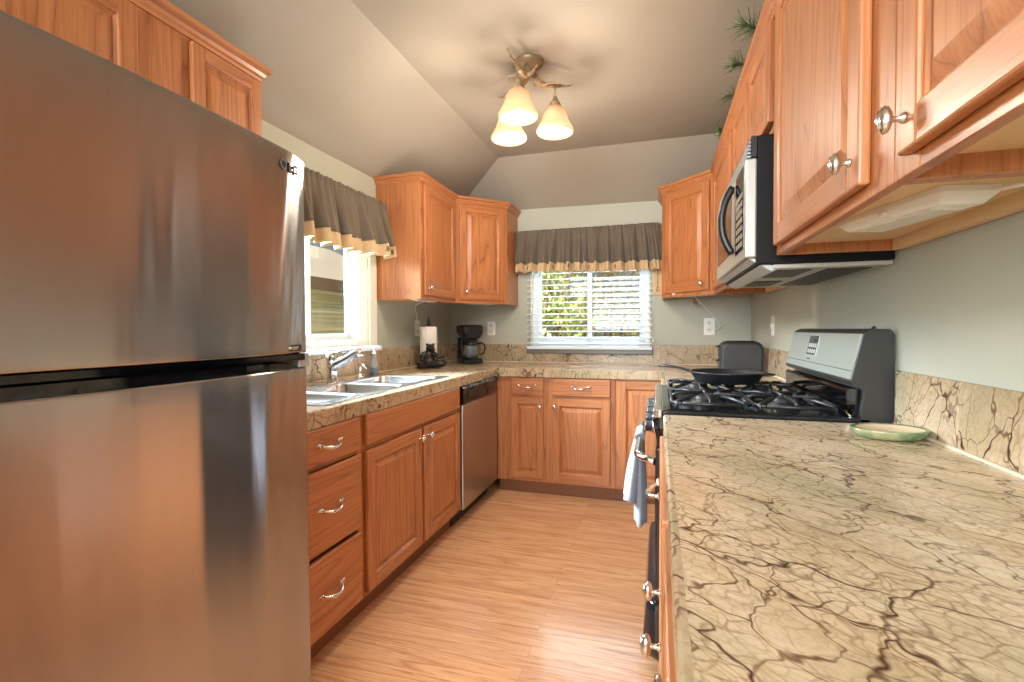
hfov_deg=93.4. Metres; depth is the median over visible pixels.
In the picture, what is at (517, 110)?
ceiling light
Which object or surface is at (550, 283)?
tree
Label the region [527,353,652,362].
backsplash
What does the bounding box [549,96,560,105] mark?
socket
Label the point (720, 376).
frying pan
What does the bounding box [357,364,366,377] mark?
soap dispenser
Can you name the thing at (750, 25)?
pine garland
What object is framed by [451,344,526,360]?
backsplash
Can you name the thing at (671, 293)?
light
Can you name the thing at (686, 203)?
upper cabinet
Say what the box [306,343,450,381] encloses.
backsplash
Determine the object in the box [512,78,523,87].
socket
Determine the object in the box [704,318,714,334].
wall outlet
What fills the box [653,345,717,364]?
backsplash
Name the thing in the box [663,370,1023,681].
countertop
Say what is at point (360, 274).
window
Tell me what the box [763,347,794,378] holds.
backsplash
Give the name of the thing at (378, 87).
ceiling
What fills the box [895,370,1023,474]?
backsplash
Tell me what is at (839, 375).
gas range
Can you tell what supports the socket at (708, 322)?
attached to the wall outlet at (708, 322)
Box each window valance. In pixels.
[304,167,396,258]
[515,222,661,273]
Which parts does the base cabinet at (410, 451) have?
door, panel, knob, knob, door, panel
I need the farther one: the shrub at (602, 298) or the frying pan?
the shrub at (602, 298)
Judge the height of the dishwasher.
0.866 m
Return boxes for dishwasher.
[450,377,497,526]
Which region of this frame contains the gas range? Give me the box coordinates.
[634,326,894,660]
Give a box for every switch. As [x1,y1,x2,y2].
[770,316,774,335]
[877,212,887,217]
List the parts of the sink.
bowl, bowl, bowl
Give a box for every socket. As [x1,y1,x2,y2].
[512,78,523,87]
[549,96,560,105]
[707,321,710,331]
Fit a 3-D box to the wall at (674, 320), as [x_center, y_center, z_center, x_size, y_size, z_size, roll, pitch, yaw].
[0.634,-0.009,4.004,2.430,2.195,0.150,0,1,17]
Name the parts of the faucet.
lever, spout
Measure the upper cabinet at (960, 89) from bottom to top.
0.782 m
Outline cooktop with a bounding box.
[661,384,869,422]
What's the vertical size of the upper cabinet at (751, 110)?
0.390 m
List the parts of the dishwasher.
toe panel, door, control panel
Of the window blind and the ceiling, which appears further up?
the ceiling
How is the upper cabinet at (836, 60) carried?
attached to the wall at (953, 304)
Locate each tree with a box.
[542,269,639,336]
[564,270,639,336]
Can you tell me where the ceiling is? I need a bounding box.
[167,0,764,209]
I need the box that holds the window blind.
[527,270,653,349]
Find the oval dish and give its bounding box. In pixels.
[850,423,930,441]
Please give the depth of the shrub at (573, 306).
6.98 m
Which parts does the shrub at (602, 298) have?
stem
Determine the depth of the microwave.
1.50 m
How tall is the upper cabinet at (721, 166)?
0.782 m
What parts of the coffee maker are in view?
water tank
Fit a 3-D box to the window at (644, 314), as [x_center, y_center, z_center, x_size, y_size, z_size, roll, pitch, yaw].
[0.630,-0.374,3.970,1.020,0.952,0.160,0,1,17]
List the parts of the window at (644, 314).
sash, sill, sash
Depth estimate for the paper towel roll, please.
3.52 m
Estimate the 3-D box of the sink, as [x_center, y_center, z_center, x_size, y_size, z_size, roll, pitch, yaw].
[-0.772,0.305,2.385,0.514,0.171,1.124,0,1,17]
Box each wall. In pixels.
[262,120,449,347]
[450,201,750,465]
[751,211,1023,422]
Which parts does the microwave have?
handle, door, control panel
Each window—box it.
[304,236,381,355]
[526,269,652,353]
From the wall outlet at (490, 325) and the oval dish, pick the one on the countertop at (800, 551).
the oval dish
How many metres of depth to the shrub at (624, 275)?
7.61 m
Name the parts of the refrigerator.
freezer door, fridge door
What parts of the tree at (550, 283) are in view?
stem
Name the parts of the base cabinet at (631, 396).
panel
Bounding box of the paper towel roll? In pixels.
[420,327,436,358]
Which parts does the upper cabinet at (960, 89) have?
knob, panel, panel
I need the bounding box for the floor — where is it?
[311,466,658,681]
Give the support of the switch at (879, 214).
attached to the light at (941, 200)
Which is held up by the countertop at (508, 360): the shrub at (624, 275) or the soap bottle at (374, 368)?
the soap bottle at (374, 368)
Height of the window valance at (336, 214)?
0.378 m
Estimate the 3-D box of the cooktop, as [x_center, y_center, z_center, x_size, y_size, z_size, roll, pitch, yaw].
[0.885,0.229,1.866,0.588,0.024,0.763,0,1,17]
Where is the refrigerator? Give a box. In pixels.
[0,10,310,681]
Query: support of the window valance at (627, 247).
attached to the wall at (674, 320)
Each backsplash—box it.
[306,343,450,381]
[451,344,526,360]
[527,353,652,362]
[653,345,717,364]
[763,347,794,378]
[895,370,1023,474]
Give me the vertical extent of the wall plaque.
0.290 m
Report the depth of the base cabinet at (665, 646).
0.77 m
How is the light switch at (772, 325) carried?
attached to the wall at (953, 304)
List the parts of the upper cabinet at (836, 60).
panel, door, knob, panel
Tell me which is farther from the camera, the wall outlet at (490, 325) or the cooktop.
the wall outlet at (490, 325)
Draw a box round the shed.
[310,245,344,333]
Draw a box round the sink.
[307,374,449,405]
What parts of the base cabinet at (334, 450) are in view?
handle, handle, handle, drawer, drawer, drawer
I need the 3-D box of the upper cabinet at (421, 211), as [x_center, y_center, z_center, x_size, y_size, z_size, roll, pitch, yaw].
[-0.634,-0.673,3.352,0.373,0.795,0.582,0,1,17]
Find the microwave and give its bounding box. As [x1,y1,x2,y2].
[717,134,894,288]
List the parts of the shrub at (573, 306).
stem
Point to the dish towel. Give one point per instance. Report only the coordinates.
(635, 485)
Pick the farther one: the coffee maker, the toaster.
the coffee maker
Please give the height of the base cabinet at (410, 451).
0.868 m
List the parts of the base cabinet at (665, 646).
knob, knob, handle, handle, door, drawer, drawer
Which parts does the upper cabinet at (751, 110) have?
panel, door, crown moulding, panel, door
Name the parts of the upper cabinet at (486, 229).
door, panel, crown moulding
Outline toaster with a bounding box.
[715,341,763,370]
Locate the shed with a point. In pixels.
(326, 265)
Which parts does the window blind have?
rail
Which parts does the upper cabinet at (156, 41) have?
panel, door, crown moulding, door, panel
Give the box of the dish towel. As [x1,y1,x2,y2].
[623,425,646,527]
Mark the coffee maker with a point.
(466, 332)
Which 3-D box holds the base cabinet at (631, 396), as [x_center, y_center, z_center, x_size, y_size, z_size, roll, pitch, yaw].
[1.231,0.667,3.417,0.930,0.868,0.620,0,1,17]
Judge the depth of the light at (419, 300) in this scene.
3.41 m
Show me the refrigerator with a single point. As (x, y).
(154, 522)
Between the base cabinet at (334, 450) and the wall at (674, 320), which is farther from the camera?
the wall at (674, 320)
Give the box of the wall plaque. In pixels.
[653,268,661,294]
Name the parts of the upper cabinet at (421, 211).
panel, crown moulding, door, panel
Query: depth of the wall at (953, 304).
1.19 m
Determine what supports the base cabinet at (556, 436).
on the floor
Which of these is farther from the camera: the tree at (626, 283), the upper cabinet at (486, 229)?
the tree at (626, 283)
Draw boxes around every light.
[410,299,436,322]
[491,49,573,146]
[671,293,720,329]
[838,181,1023,231]
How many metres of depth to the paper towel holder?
3.42 m
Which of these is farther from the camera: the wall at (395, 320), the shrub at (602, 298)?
the shrub at (602, 298)
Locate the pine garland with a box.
[711,5,759,139]
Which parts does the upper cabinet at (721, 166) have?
panel, crown moulding, door, panel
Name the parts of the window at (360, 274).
sash, sash, frame, sill, casing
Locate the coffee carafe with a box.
[463,340,485,357]
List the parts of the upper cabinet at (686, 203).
crown moulding, panel, door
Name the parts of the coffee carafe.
lid, glass, handle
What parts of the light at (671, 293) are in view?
cord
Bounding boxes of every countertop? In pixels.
[306,343,794,430]
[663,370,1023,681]
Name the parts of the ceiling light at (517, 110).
lamp shade, bulb, lamp shade, bulb, bulb, lamp shade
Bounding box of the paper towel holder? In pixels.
[417,317,446,367]
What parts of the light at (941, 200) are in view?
cord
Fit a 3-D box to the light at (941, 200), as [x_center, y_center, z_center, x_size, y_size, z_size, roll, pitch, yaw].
[0.805,-0.255,0.803,0.114,0.031,0.653,0,1,0]
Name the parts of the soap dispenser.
stem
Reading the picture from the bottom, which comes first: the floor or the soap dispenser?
the floor
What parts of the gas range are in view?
handle, knob, knob, knob, knob, storage drawer, oven door, trim, burner, burner, burner, burner, display frame, splash panel, splash trim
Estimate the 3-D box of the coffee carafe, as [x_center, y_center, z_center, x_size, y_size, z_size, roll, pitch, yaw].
[-0.318,0.067,3.935,0.177,0.144,0.134,1,2,33]
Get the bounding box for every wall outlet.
[415,320,419,335]
[487,322,494,334]
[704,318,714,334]
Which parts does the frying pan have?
handle, helper handle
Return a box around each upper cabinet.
[0,0,272,135]
[373,171,457,303]
[446,195,520,305]
[658,170,753,303]
[710,112,785,293]
[729,0,774,174]
[773,0,1023,254]
[875,0,1023,181]
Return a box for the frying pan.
[658,364,774,384]
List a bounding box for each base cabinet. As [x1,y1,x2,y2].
[307,416,362,658]
[351,387,460,620]
[497,376,615,500]
[615,379,660,503]
[639,436,675,681]
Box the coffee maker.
[456,325,482,363]
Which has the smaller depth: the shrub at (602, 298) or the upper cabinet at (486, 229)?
the upper cabinet at (486, 229)
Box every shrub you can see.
[542,270,623,336]
[559,270,639,336]
[608,269,639,336]
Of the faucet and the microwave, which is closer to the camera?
the microwave
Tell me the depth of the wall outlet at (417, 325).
3.69 m
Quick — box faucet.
[325,349,363,382]
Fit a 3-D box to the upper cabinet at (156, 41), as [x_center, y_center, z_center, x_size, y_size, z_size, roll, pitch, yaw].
[-1.266,-0.812,1.298,0.355,0.410,1.264,0,1,17]
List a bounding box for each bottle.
[370,346,379,374]
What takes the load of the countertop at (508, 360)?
on the base cabinet at (410, 451)
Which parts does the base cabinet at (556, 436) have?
handle, panel, drawer, door, handle, panel, drawer, door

